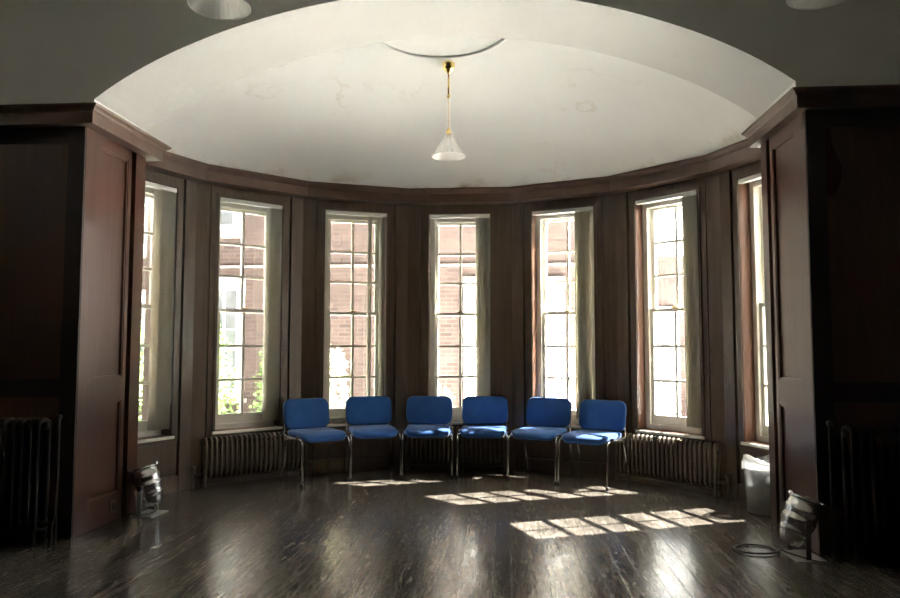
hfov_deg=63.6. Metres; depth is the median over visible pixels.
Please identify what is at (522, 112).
ceiling
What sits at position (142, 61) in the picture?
ceiling
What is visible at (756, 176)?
vertical blind
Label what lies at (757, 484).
waste bin
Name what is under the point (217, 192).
wall
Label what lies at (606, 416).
chair
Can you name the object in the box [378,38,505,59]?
trim
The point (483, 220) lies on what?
vertical blind
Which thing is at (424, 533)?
floor
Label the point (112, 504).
power socket
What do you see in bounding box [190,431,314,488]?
radiator
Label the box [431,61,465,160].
pendant lamp
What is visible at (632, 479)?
baseboard
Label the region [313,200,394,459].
wall
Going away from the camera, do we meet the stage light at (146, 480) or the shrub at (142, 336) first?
the stage light at (146, 480)
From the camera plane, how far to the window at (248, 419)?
6.86 m
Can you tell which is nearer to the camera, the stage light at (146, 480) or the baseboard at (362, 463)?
the stage light at (146, 480)
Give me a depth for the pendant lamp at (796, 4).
2.86 m
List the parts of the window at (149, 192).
sash, sash, frame, sill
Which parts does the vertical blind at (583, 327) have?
control cord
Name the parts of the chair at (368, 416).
leg, leg, backrest, seat, leg, leg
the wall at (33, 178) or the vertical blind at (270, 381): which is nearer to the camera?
the wall at (33, 178)
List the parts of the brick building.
pane, pane, pane, sill, sill, pane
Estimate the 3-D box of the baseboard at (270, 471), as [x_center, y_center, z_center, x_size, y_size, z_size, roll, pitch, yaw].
[-1.877,1.610,6.698,1.085,0.130,0.026,3,-5,-41]
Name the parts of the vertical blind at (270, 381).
control cord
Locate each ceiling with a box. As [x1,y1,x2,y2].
[0,0,899,131]
[146,37,755,187]
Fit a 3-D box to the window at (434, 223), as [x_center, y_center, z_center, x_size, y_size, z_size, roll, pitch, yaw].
[0.105,0.201,7.535,0.690,2.161,0.245,0,-4,4]
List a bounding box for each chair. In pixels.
[279,398,350,486]
[343,396,400,479]
[400,396,453,477]
[456,396,509,478]
[507,397,574,483]
[557,399,630,490]
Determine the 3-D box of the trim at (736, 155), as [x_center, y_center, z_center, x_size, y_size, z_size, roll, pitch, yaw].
[0.018,-1.123,6.441,5.480,0.147,2.237,0,-4,4]
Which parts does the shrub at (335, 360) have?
stem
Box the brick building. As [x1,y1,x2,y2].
[138,197,575,420]
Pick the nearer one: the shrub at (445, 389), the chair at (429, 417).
the chair at (429, 417)
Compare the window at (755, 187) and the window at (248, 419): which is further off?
the window at (248, 419)
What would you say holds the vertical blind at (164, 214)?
attached to the window at (149, 192)
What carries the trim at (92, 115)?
attached to the ceiling at (142, 61)
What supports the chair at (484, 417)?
on the floor
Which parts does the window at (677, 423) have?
sash, sash, sill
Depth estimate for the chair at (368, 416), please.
7.19 m
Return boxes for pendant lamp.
[187,0,251,20]
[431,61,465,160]
[786,0,845,9]
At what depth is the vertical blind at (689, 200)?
6.35 m
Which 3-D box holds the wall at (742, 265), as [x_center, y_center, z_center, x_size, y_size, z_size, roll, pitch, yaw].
[2.563,0.153,5.615,0.229,2.900,1.163,1,-4,-18]
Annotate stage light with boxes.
[127,461,168,517]
[733,490,830,563]
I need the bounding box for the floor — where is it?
[0,469,899,597]
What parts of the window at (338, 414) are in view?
sash, sash, sill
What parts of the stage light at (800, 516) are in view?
plate, bracket arm, pivot knob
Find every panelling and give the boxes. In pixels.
[0,126,86,538]
[804,108,899,556]
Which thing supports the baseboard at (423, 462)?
attached to the wall at (425, 210)
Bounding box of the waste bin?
[743,468,770,514]
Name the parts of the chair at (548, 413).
leg, leg, seat, backrest, leg, leg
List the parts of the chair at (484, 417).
leg, seat, backrest, leg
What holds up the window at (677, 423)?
in the wall at (638, 397)
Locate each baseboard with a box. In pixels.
[136,475,177,499]
[207,469,286,485]
[314,456,394,473]
[419,460,499,469]
[525,458,605,477]
[631,474,712,493]
[738,483,745,501]
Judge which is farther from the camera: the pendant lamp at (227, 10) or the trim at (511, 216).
the trim at (511, 216)
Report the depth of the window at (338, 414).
7.45 m
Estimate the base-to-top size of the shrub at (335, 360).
1.884 m
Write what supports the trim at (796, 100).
attached to the ceiling at (142, 61)
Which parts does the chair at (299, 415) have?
leg, leg, backrest, seat, leg, leg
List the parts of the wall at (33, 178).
frame, moulding, moulding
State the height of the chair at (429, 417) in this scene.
0.741 m
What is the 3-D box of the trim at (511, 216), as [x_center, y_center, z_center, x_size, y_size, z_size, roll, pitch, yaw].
[0.632,0.361,7.378,0.259,2.720,0.059,-1,-4,15]
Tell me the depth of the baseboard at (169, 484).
6.14 m
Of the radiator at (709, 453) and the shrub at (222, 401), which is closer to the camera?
the radiator at (709, 453)
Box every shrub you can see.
[138,325,143,420]
[218,324,239,413]
[248,347,262,411]
[329,347,350,408]
[438,386,454,406]
[468,339,475,395]
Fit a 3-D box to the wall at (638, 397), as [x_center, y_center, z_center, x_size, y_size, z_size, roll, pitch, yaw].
[2.024,0.217,6.567,0.229,2.900,1.163,3,-5,-41]
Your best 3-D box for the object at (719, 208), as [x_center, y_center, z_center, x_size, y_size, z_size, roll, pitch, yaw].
[2.291,0.275,6.083,0.059,2.720,0.259,2,-4,-29]
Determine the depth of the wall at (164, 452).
6.25 m
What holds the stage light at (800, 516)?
on the floor
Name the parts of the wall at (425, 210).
apron panel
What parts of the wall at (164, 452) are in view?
apron panel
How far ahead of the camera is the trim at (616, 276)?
6.89 m
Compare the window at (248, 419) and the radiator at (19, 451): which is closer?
the radiator at (19, 451)
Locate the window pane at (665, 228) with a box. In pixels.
[655,219,685,416]
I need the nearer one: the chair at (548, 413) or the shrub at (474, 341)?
the chair at (548, 413)
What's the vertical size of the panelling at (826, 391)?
2.820 m
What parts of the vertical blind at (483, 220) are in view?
control cord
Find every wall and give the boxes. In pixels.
[0,127,145,537]
[137,169,183,477]
[205,185,289,438]
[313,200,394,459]
[419,204,499,455]
[524,196,605,462]
[628,177,712,477]
[732,160,768,483]
[760,111,899,553]
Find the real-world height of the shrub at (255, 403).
2.141 m
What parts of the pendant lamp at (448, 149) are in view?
lamp shade, rod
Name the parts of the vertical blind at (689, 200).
control cord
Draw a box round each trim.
[0,102,171,160]
[146,138,760,205]
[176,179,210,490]
[286,197,315,475]
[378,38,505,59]
[394,204,419,468]
[499,203,525,470]
[602,192,631,479]
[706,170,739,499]
[741,84,899,147]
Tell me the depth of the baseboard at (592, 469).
7.04 m
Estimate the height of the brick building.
8.900 m
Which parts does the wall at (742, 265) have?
apron panel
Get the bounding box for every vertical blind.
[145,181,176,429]
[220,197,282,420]
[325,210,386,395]
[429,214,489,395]
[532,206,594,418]
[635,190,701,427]
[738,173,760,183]
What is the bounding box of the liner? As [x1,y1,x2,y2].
[742,454,769,473]
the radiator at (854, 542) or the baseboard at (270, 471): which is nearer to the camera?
the radiator at (854, 542)
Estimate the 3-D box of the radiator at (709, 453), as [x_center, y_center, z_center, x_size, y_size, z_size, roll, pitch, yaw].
[1.925,1.435,6.356,0.111,0.449,1.136,3,-5,-41]
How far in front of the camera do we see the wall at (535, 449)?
7.16 m
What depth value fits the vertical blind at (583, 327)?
7.10 m
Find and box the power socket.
[109,499,116,512]
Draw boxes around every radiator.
[0,414,61,545]
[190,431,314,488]
[406,426,515,470]
[615,432,731,498]
[826,421,899,564]
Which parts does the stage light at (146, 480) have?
bracket arm, plate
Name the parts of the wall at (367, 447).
apron panel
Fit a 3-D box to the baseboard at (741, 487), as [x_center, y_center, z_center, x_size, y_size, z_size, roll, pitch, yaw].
[2.473,1.533,5.492,0.027,0.130,1.085,1,-4,-18]
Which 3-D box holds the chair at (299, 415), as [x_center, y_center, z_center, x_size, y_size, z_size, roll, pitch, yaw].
[-1.254,1.311,6.753,0.503,0.741,0.518,3,-5,-36]
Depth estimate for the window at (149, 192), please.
6.17 m
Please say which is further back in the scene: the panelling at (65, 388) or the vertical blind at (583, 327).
the vertical blind at (583, 327)
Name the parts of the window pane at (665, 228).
pane, sill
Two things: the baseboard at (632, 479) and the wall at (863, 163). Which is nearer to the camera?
the wall at (863, 163)
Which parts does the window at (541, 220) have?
sill, sash, sash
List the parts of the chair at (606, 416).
leg, leg, seat, backrest, leg, leg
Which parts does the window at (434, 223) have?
sash, sash, sill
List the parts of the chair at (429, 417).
leg, leg, seat, backrest, leg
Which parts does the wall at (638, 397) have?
apron panel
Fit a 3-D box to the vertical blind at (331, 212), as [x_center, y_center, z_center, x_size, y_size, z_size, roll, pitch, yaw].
[-0.963,0.148,7.348,0.628,2.067,0.098,1,-4,-18]
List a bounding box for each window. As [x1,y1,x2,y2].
[138,186,174,443]
[212,202,282,434]
[323,214,388,426]
[430,218,490,424]
[530,211,595,428]
[635,198,704,439]
[741,179,768,449]
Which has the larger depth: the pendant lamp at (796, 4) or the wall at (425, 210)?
the wall at (425, 210)
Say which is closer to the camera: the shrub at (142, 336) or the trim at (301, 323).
the trim at (301, 323)
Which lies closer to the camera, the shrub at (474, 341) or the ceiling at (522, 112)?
the ceiling at (522, 112)
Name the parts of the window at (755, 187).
sill, frame, sash, sash, pane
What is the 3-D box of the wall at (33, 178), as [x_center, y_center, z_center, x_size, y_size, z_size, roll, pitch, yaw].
[-2.760,0.159,5.184,0.736,2.820,0.800,0,-4,4]
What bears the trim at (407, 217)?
attached to the wall at (367, 447)
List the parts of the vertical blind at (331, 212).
control cord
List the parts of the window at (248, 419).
sash, sash, sill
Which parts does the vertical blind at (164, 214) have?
control cord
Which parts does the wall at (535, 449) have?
apron panel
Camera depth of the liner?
5.35 m
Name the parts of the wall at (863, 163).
moulding, moulding, frame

